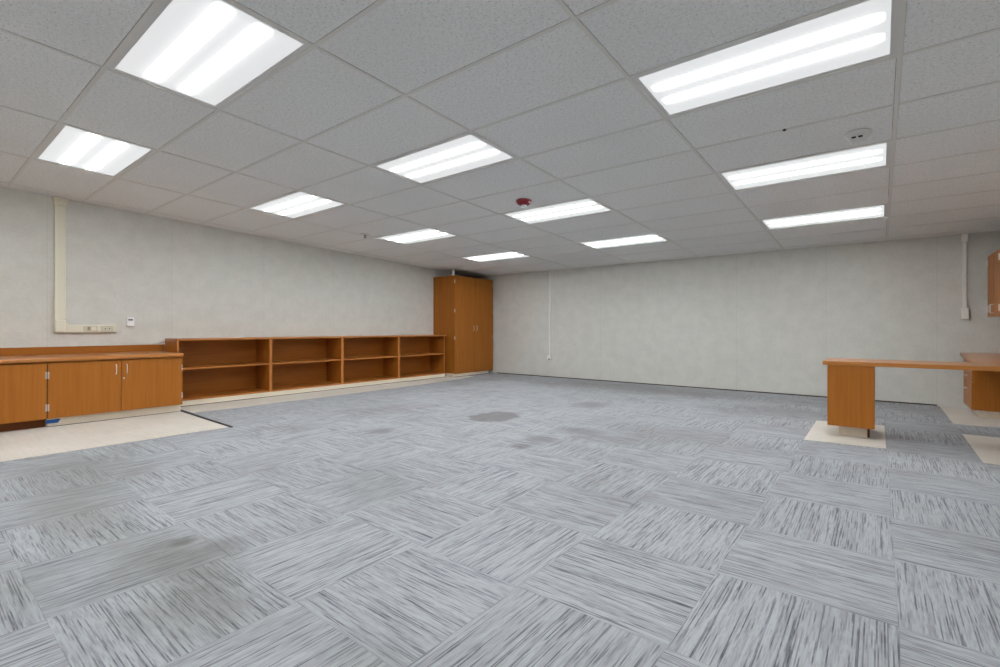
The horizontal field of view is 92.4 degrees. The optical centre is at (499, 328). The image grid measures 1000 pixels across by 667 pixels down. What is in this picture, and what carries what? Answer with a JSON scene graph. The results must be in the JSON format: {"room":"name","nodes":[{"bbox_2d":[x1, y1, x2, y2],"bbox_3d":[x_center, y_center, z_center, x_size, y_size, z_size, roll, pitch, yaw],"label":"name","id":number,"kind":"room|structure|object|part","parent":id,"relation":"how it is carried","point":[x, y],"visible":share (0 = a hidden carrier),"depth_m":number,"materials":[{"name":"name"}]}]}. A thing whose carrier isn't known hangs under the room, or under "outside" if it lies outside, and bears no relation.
{"room":"classroom","nodes":[
{"label":"classroom","id":0,"kind":"room"},
{"bbox_2d":[0,187,473,355],"bbox_3d":[-3.838,-0.347,7.157,0.100,2.698,10.266,0,0,38],"label":"wall","id":1,"kind":"structure","parent":0,"point":[176,279],"depth_m":6.44,"materials":[{"name":"paint"}]},
{"bbox_2d":[0,344,164,355],"bbox_3d":[-5.186,0.254,5.354,0.020,0.084,2.465,0,0,38],"label":"backsplash","id":2,"kind":"structure","parent":1,"relation":"attached to","point":[157,347],"depth_m":5.63,"materials":[{"name":"orange wood"}]},
{"bbox_2d":[52,196,115,332],"bbox_3d":[-4.903,-0.722,5.674,0.069,1.547,0.579,0,0,38],"label":"cable raceway","id":3,"kind":"object","parent":1,"relation":"attached to","point":[60,325],"depth_m":5.50,"materials":[{"name":"beige plastic"}]},
{"bbox_2d":[84,326,97,330],"bbox_3d":[-4.867,0.004,5.702,0.006,0.065,0.130,0,0,38],"label":"outlet plate","id":4,"kind":"object","parent":3,"relation":"attached to","point":[86,328],"depth_m":5.70,"materials":[{"name":"beige plastic"}]},
{"bbox_2d":[101,326,112,330],"bbox_3d":[-4.771,0.004,5.824,0.006,0.065,0.120,0,0,38],"label":"outlet plate","id":5,"kind":"object","parent":3,"relation":"attached to","point":[103,328],"depth_m":5.82,"materials":[{"name":"beige plastic"}]},
{"bbox_2d":[126,317,133,325],"bbox_3d":[-4.648,-0.081,6.027,0.031,0.110,0.076,0,0,38],"label":"wall control","id":6,"kind":"object","parent":1,"relation":"attached to","point":[129,320],"visible":1,"depth_m":6.01,"materials":[{"name":"white plastic"}]},
{"bbox_2d":[0,372,999,666],"bbox_3d":[-0.348,1.060,4.397,9.000,0.123,10.466,0,0,38],"label":"floor","id":7,"kind":"structure","parent":0,"point":[489,519],"depth_m":2.35,"materials":[{"name":"grey carpet"}]},
{"bbox_2d":[0,362,46,431],"bbox_3d":[-5.222,0.668,4.592,0.907,0.659,1.176,0,0,38],"label":"base cabinet","id":8,"kind":"object","parent":7,"relation":"on","point":[23,386],"visible":1,"depth_m":4.67,"materials":[{"name":"orange wood"}]},
{"bbox_2d":[0,344,182,363],"bbox_3d":[-4.842,0.274,5.081,0.899,0.125,2.465,0,0,38],"label":"countertop","id":9,"kind":"structure","parent":8,"relation":"on","point":[23,354],"depth_m":5.42,"materials":[{"name":"laminate"}]},
{"bbox_2d":[45,357,182,426],"bbox_3d":[-4.488,0.668,5.521,0.907,0.659,1.190,0,0,38],"label":"base cabinet","id":10,"kind":"object","parent":7,"relation":"on","point":[86,390],"depth_m":5.20,"materials":[{"name":"orange wood"}]},
{"bbox_3d":[-4.544,0.946,4.879,0.001,0.039,0.113,0,0,38],"label":"tape strip","id":11,"kind":"part","parent":10,"relation":"part of","materials":[{"name":"blue plastic"}]},
{"bbox_3d":[-4.349,0.629,5.035,0.019,0.558,0.590,0,0,38],"label":"door","id":12,"kind":"part","parent":10,"relation":"part of","materials":[{"name":"orange wood"}]},
{"bbox_3d":[-3.981,0.629,5.500,0.019,0.558,0.590,0,0,38],"label":"door","id":13,"kind":"part","parent":10,"relation":"part of","materials":[{"name":"orange wood"}]},
{"bbox_2d":[49,411,178,426],"bbox_3d":[-4.208,0.997,5.303,0.004,0.004,1.180,0,0,38],"label":"trim","id":14,"kind":"structure","parent":7,"relation":"on","point":[176,411],"depth_m":5.24,"materials":[{"name":"rubber"}]},
{"bbox_2d":[180,410,232,426],"bbox_3d":[-3.296,0.999,5.337,1.532,0.006,0.032,0,0,40],"label":"trim","id":15,"kind":"structure","parent":7,"relation":"on","point":[180,410],"depth_m":5.27,"materials":[{"name":"black rubber"}]},
{"bbox_2d":[165,339,270,405],"bbox_3d":[-3.884,0.579,6.663,0.438,0.838,1.190,0,0,38],"label":"bookcase","id":16,"kind":"object","parent":7,"relation":"on","point":[213,371],"visible":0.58,"depth_m":6.83,"materials":[{"name":"orange wood"}]},
{"bbox_3d":[-4.247,0.543,6.205,0.436,0.765,0.020,0,0,38],"label":"panel","id":17,"kind":"part","parent":16,"relation":"part of","materials":[{"name":"orange wood"}]},
{"bbox_3d":[-4.051,0.534,6.796,0.010,0.746,1.149,0,0,38],"label":"panel","id":18,"kind":"part","parent":16,"relation":"part of","materials":[{"name":"orange wood"}]},
{"bbox_3d":[-3.884,0.522,6.663,0.416,0.020,1.147,0,0,38],"label":"shelf","id":19,"kind":"part","parent":16,"relation":"part of","materials":[{"name":"orange wood"}]},
{"bbox_3d":[-3.881,0.917,6.660,0.426,0.022,1.149,0,0,38],"label":"panel","id":20,"kind":"part","parent":16,"relation":"part of","materials":[{"name":"orange wood"}]},
{"bbox_3d":[-3.522,0.543,7.122,0.436,0.765,0.020,0,0,38],"label":"panel","id":21,"kind":"part","parent":16,"relation":"part of","materials":[{"name":"orange wood"}]},
{"bbox_2d":[271,338,342,395],"bbox_3d":[-3.145,0.579,7.597,0.438,0.838,1.190,0,0,38],"label":"bookcase","id":22,"kind":"object","parent":7,"relation":"on","point":[312,364],"visible":0.8,"depth_m":7.80,"materials":[{"name":"orange wood"}]},
{"bbox_3d":[-3.313,0.534,7.730,0.010,0.746,1.149,0,0,38],"label":"panel","id":23,"kind":"part","parent":22,"relation":"part of","materials":[{"name":"orange wood"}]},
{"bbox_3d":[-3.146,0.522,7.598,0.416,0.020,1.147,0,0,38],"label":"shelf","id":24,"kind":"part","parent":22,"relation":"part of","materials":[{"name":"orange wood"}]},
{"bbox_3d":[-3.142,0.917,7.595,0.426,0.022,1.149,0,0,38],"label":"panel","id":25,"kind":"part","parent":22,"relation":"part of","materials":[{"name":"orange wood"}]},
{"bbox_3d":[-2.783,0.543,8.056,0.436,0.765,0.020,0,0,38],"label":"panel","id":26,"kind":"part","parent":22,"relation":"part of","materials":[{"name":"orange wood"}]},
{"bbox_2d":[180,377,441,406],"bbox_3d":[-2.619,0.995,7.910,0.006,0.007,4.840,0,0,38],"label":"trim","id":27,"kind":"structure","parent":7,"relation":"on","point":[438,377],"depth_m":7.29,"materials":[{"name":"rubber"}]},
{"bbox_2d":[342,337,398,387],"bbox_3d":[-2.406,0.579,8.531,0.438,0.838,1.190,0,0,38],"label":"bookcase","id":28,"kind":"object","parent":7,"relation":"on","point":[367,360],"visible":0.83,"depth_m":8.79,"materials":[{"name":"orange wood"}]},
{"bbox_2d":[165,335,445,340],"bbox_3d":[-2.760,0.147,8.076,0.448,0.026,4.803,0,0,38],"label":"countertop","id":29,"kind":"structure","parent":28,"relation":"on","point":[297,337],"depth_m":7.18,"materials":[{"name":"laminate"}]},
{"bbox_3d":[-2.574,0.534,8.664,0.010,0.746,1.149,0,0,38],"label":"panel","id":30,"kind":"part","parent":28,"relation":"part of","materials":[{"name":"orange wood"}]},
{"bbox_3d":[-2.407,0.522,8.532,0.416,0.020,1.147,0,0,38],"label":"shelf","id":31,"kind":"part","parent":28,"relation":"part of","materials":[{"name":"orange wood"}]},
{"bbox_3d":[-2.403,0.917,8.529,0.426,0.022,1.149,0,0,38],"label":"panel","id":32,"kind":"part","parent":28,"relation":"part of","materials":[{"name":"orange wood"}]},
{"bbox_3d":[-2.044,0.543,8.991,0.436,0.765,0.020,0,0,38],"label":"panel","id":33,"kind":"part","parent":28,"relation":"part of","materials":[{"name":"orange wood"}]},
{"bbox_2d":[399,336,444,381],"bbox_3d":[-1.667,0.579,9.466,0.438,0.838,1.190,0,0,38],"label":"bookcase","id":34,"kind":"object","parent":7,"relation":"on","point":[423,357],"visible":0.83,"depth_m":9.76,"materials":[{"name":"orange wood"}]},
{"bbox_3d":[-1.835,0.534,9.598,0.010,0.746,1.149,0,0,38],"label":"panel","id":35,"kind":"part","parent":34,"relation":"part of","materials":[{"name":"orange wood"}]},
{"bbox_3d":[-1.668,0.522,9.466,0.416,0.020,1.147,0,0,38],"label":"shelf","id":36,"kind":"part","parent":34,"relation":"part of","materials":[{"name":"orange wood"}]},
{"bbox_3d":[-1.664,0.917,9.463,0.426,0.022,1.149,0,0,38],"label":"panel","id":37,"kind":"part","parent":34,"relation":"part of","materials":[{"name":"orange wood"}]},
{"bbox_3d":[-1.306,0.543,9.925,0.436,0.765,0.020,0,0,38],"label":"panel","id":38,"kind":"part","parent":34,"relation":"part of","materials":[{"name":"orange wood"}]},
{"bbox_2d":[433,275,492,376],"bbox_3d":[-0.770,-0.039,10.428,0.652,2.075,1.241,0,0,38],"label":"tall cabinet","id":39,"kind":"object","parent":7,"relation":"on","point":[462,306],"visible":0.98,"depth_m":10.07,"materials":[{"name":"orange wood"}]},
{"bbox_3d":[-0.741,-0.070,10.009,0.019,2.008,0.614,0,0,38],"label":"door","id":40,"kind":"part","parent":39,"relation":"part of","materials":[{"name":"orange wood"}]},
{"bbox_3d":[-0.357,-0.070,10.495,0.019,2.008,0.614,0,0,38],"label":"door","id":41,"kind":"part","parent":39,"relation":"part of","materials":[{"name":"orange wood"}]},
{"bbox_2d":[822,358,999,437],"bbox_3d":[3.911,0.651,4.155,1.816,0.694,0.570,0,0,38],"label":"desk","id":42,"kind":"object","parent":7,"relation":"on","point":[850,382],"visible":1,"depth_m":4.35,"materials":[{"name":"laminate"}]},
{"bbox_3d":[3.359,0.621,4.579,0.349,0.560,0.530,0,0,38],"label":"leg","id":43,"kind":"part","parent":42,"relation":"part of","materials":[{"name":"orange wood"}]},
{"bbox_2d":[963,357,999,418],"bbox_3d":[5.690,0.670,5.444,0.621,0.656,0.660,0,0,38],"label":"base cabinet","id":44,"kind":"object","parent":7,"relation":"on","point":[981,389],"visible":0.76,"depth_m":5.30,"materials":[{"name":"orange wood"}]},
{"bbox_3d":[5.480,0.757,5.609,0.020,0.306,0.658,0,0,38],"label":"drawer","id":45,"kind":"part","parent":44,"relation":"part of","materials":[{"name":"orange wood"}]},
{"bbox_3d":[5.480,0.535,5.609,0.020,0.129,0.658,0,0,38],"label":"drawer","id":46,"kind":"part","parent":44,"relation":"part of","materials":[{"name":"orange wood"}]},
{"bbox_2d":[960,352,999,362],"bbox_3d":[5.269,0.323,4.972,0.699,0.036,2.392,0,0,38],"label":"countertop","id":47,"kind":"structure","parent":44,"relation":"on","point":[973,357],"depth_m":5.01,"materials":[{"name":"laminate"}]},
{"bbox_2d":[0,0,999,276],"bbox_3d":[-0.348,-1.423,4.397,8.750,0.471,10.340,0,0,38],"label":"ceiling","id":48,"kind":"structure","parent":0,"point":[406,45],"depth_m":3.40,"materials":[{"name":"tile"}]},
{"bbox_2d":[32,114,155,177],"bbox_3d":[-3.531,-1.557,4.161,1.196,0.125,0.613,0,0,38],"label":"ceiling light","id":49,"kind":"object","parent":48,"relation":"attached to","point":[69,146],"visible":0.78,"depth_m":4.12,"materials":[{"name":"white plastic"}]},
{"bbox_2d":[106,0,309,108],"bbox_3d":[-1.644,-1.557,2.669,1.196,0.125,0.613,0,0,38],"label":"ceiling light","id":50,"kind":"object","parent":48,"relation":"attached to","point":[208,52],"visible":0.78,"depth_m":2.61,"materials":[{"name":"white plastic"}]},
{"bbox_2d":[248,191,346,218],"bbox_3d":[-2.382,-1.476,5.615,1.196,0.125,0.613,0,0,38],"label":"ceiling light","id":51,"kind":"object","parent":48,"relation":"attached to","point":[298,204],"visible":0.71,"depth_m":5.59,"materials":[{"name":"white plastic"}]},
{"bbox_2d":[377,228,456,244],"bbox_3d":[-1.232,-1.396,7.069,1.196,0.125,0.613,0,0,38],"label":"ceiling light","id":52,"kind":"object","parent":48,"relation":"attached to","point":[427,234],"visible":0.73,"depth_m":7.06,"materials":[{"name":"white plastic"}]},
{"bbox_2d":[372,133,517,184],"bbox_3d":[-0.494,-1.476,4.123,1.196,0.125,0.613,0,0,38],"label":"ceiling light","id":53,"kind":"object","parent":48,"relation":"attached to","point":[468,152],"visible":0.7,"depth_m":4.08,"materials":[{"name":"white plastic"}]},
{"bbox_2d":[461,251,530,261],"bbox_3d":[-0.082,-1.315,8.523,1.196,0.125,0.613,0,0,38],"label":"ceiling light","id":54,"kind":"object","parent":48,"relation":"attached to","point":[503,255],"visible":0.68,"depth_m":8.52,"materials":[{"name":"white plastic"}]},
{"bbox_2d":[516,198,531,207],"bbox_3d":[0.257,-1.332,5.145,0.171,0.086,0.171,0,0,33],"label":"fire alarm","id":55,"kind":"object","parent":48,"relation":"attached to","point":[523,202],"visible":1,"depth_m":5.09,"materials":[{"name":"red plastic"}]},
{"bbox_2d":[502,198,613,224],"bbox_3d":[0.655,-1.396,5.577,1.196,0.125,0.613,0,0,38],"label":"ceiling light","id":56,"kind":"object","parent":48,"relation":"attached to","point":[587,206],"visible":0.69,"depth_m":5.55,"materials":[{"name":"white plastic"}]},
{"bbox_2d":[580,233,668,248],"bbox_3d":[1.805,-1.315,7.031,1.196,0.125,0.613,0,0,38],"label":"ceiling light","id":57,"kind":"object","parent":48,"relation":"attached to","point":[647,238],"visible":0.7,"depth_m":7.02,"materials":[{"name":"white plastic"}]},
{"bbox_2d":[632,0,899,117],"bbox_3d":[1.405,-1.476,2.620,1.196,0.125,0.613,0,0,38],"label":"ceiling light","id":58,"kind":"object","parent":48,"relation":"attached to","point":[861,32],"visible":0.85,"depth_m":2.54,"materials":[{"name":"white plastic"}]},
{"bbox_2d":[718,141,891,190],"bbox_3d":[2.555,-1.396,4.075,1.196,0.125,0.613,0,0,38],"label":"ceiling light","id":59,"kind":"object","parent":48,"relation":"attached to","point":[878,155],"visible":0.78,"depth_m":4.03,"materials":[{"name":"white plastic"}]},
{"bbox_2d":[759,204,887,229],"bbox_3d":[3.705,-1.315,5.529,1.196,0.125,0.613,0,0,38],"label":"ceiling light","id":60,"kind":"object","parent":48,"relation":"attached to","point":[879,211],"visible":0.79,"depth_m":5.50,"materials":[{"name":"white plastic"}]},
{"bbox_2d":[844,128,871,142],"bbox_3d":[2.512,-1.345,3.365,0.160,0.060,0.159,0,0,43],"label":"mounting plate","id":61,"kind":"object","parent":48,"relation":"attached to","point":[857,135],"visible":1,"depth_m":3.33,"materials":[{"name":"white plastic"}]},
{"bbox_2d":[0,0,999,275],"bbox_3d":[-0.347,-1.433,4.397,8.753,0.495,10.248,0,0,38],"label":"grid","id":62,"kind":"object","parent":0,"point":[903,3],"depth_m":3.47,"materials":[{"name":"white metal"}]},
{"bbox_2d":[474,231,999,407],"bbox_3d":[2.867,-0.124,8.462,9.000,2.250,0.100,0,0,38],"label":"wall","id":63,"kind":"structure","parent":0,"point":[768,321],"depth_m":7.44,"materials":[{"name":"paint"}]},
{"bbox_2d":[0,186,999,276],"bbox_3d":[-0.348,-1.411,4.397,8.800,0.453,10.266,0,0,38],"label":"trim","id":64,"kind":"structure","parent":63,"relation":"attached to","point":[0,186],"depth_m":7.01,"materials":[{"name":"white metal"}]},
{"bbox_2d":[547,271,551,359],"bbox_3d":[1.014,-0.263,9.831,0.100,1.839,0.052,0,0,38],"label":"cable raceway","id":65,"kind":"object","parent":63,"relation":"attached to","point":[549,357],"depth_m":9.83,"materials":[{"name":"white plastic"}]},
{"bbox_2d":[497,372,936,405],"bbox_3d":[2.789,0.994,8.456,7.286,0.016,0.006,0,0,38],"label":"baseboard","id":66,"kind":"structure","parent":63,"relation":"attached to","point":[497,372],"depth_m":7.83,"materials":[{"name":"grey rubber"}]},
{"bbox_2d":[960,234,968,318],"bbox_3d":[5.834,-0.648,6.021,0.078,1.069,0.049,0,0,38],"label":"cable raceway","id":67,"kind":"object","parent":63,"relation":"attached to","point":[964,311],"depth_m":6.02,"materials":[{"name":"white plastic"}]},
{"bbox_3d":[5.821,-0.181,6.004,0.066,0.123,0.006,0,0,38],"label":"plate","id":68,"kind":"part","parent":67,"relation":"part of","materials":[{"name":"white plastic"}]},
{"bbox_3d":[3.143,-0.347,1.637,0.100,2.698,10.266,0,0,38],"label":"wall","id":69,"kind":"structure","parent":0,"visible":0},
{"bbox_2d":[986,249,999,316],"bbox_3d":[5.709,-0.495,5.302,0.420,0.723,0.772,0,0,38],"label":"upper cabinet","id":70,"kind":"object","parent":69,"relation":"attached to","point":[993,263],"visible":1,"depth_m":5.39,"materials":[{"name":"orange wood"}]},
{"bbox_3d":[5.700,-0.494,5.559,0.020,0.721,0.376,0,0,38],"label":"door","id":71,"kind":"part","parent":70,"relation":"part of","materials":[{"name":"orange wood"}]},
{"bbox_3d":[5.465,-0.494,5.262,0.020,0.721,0.373,0,0,38],"label":"door","id":72,"kind":"part","parent":70,"relation":"part of","materials":[{"name":"orange wood"}]}
]}

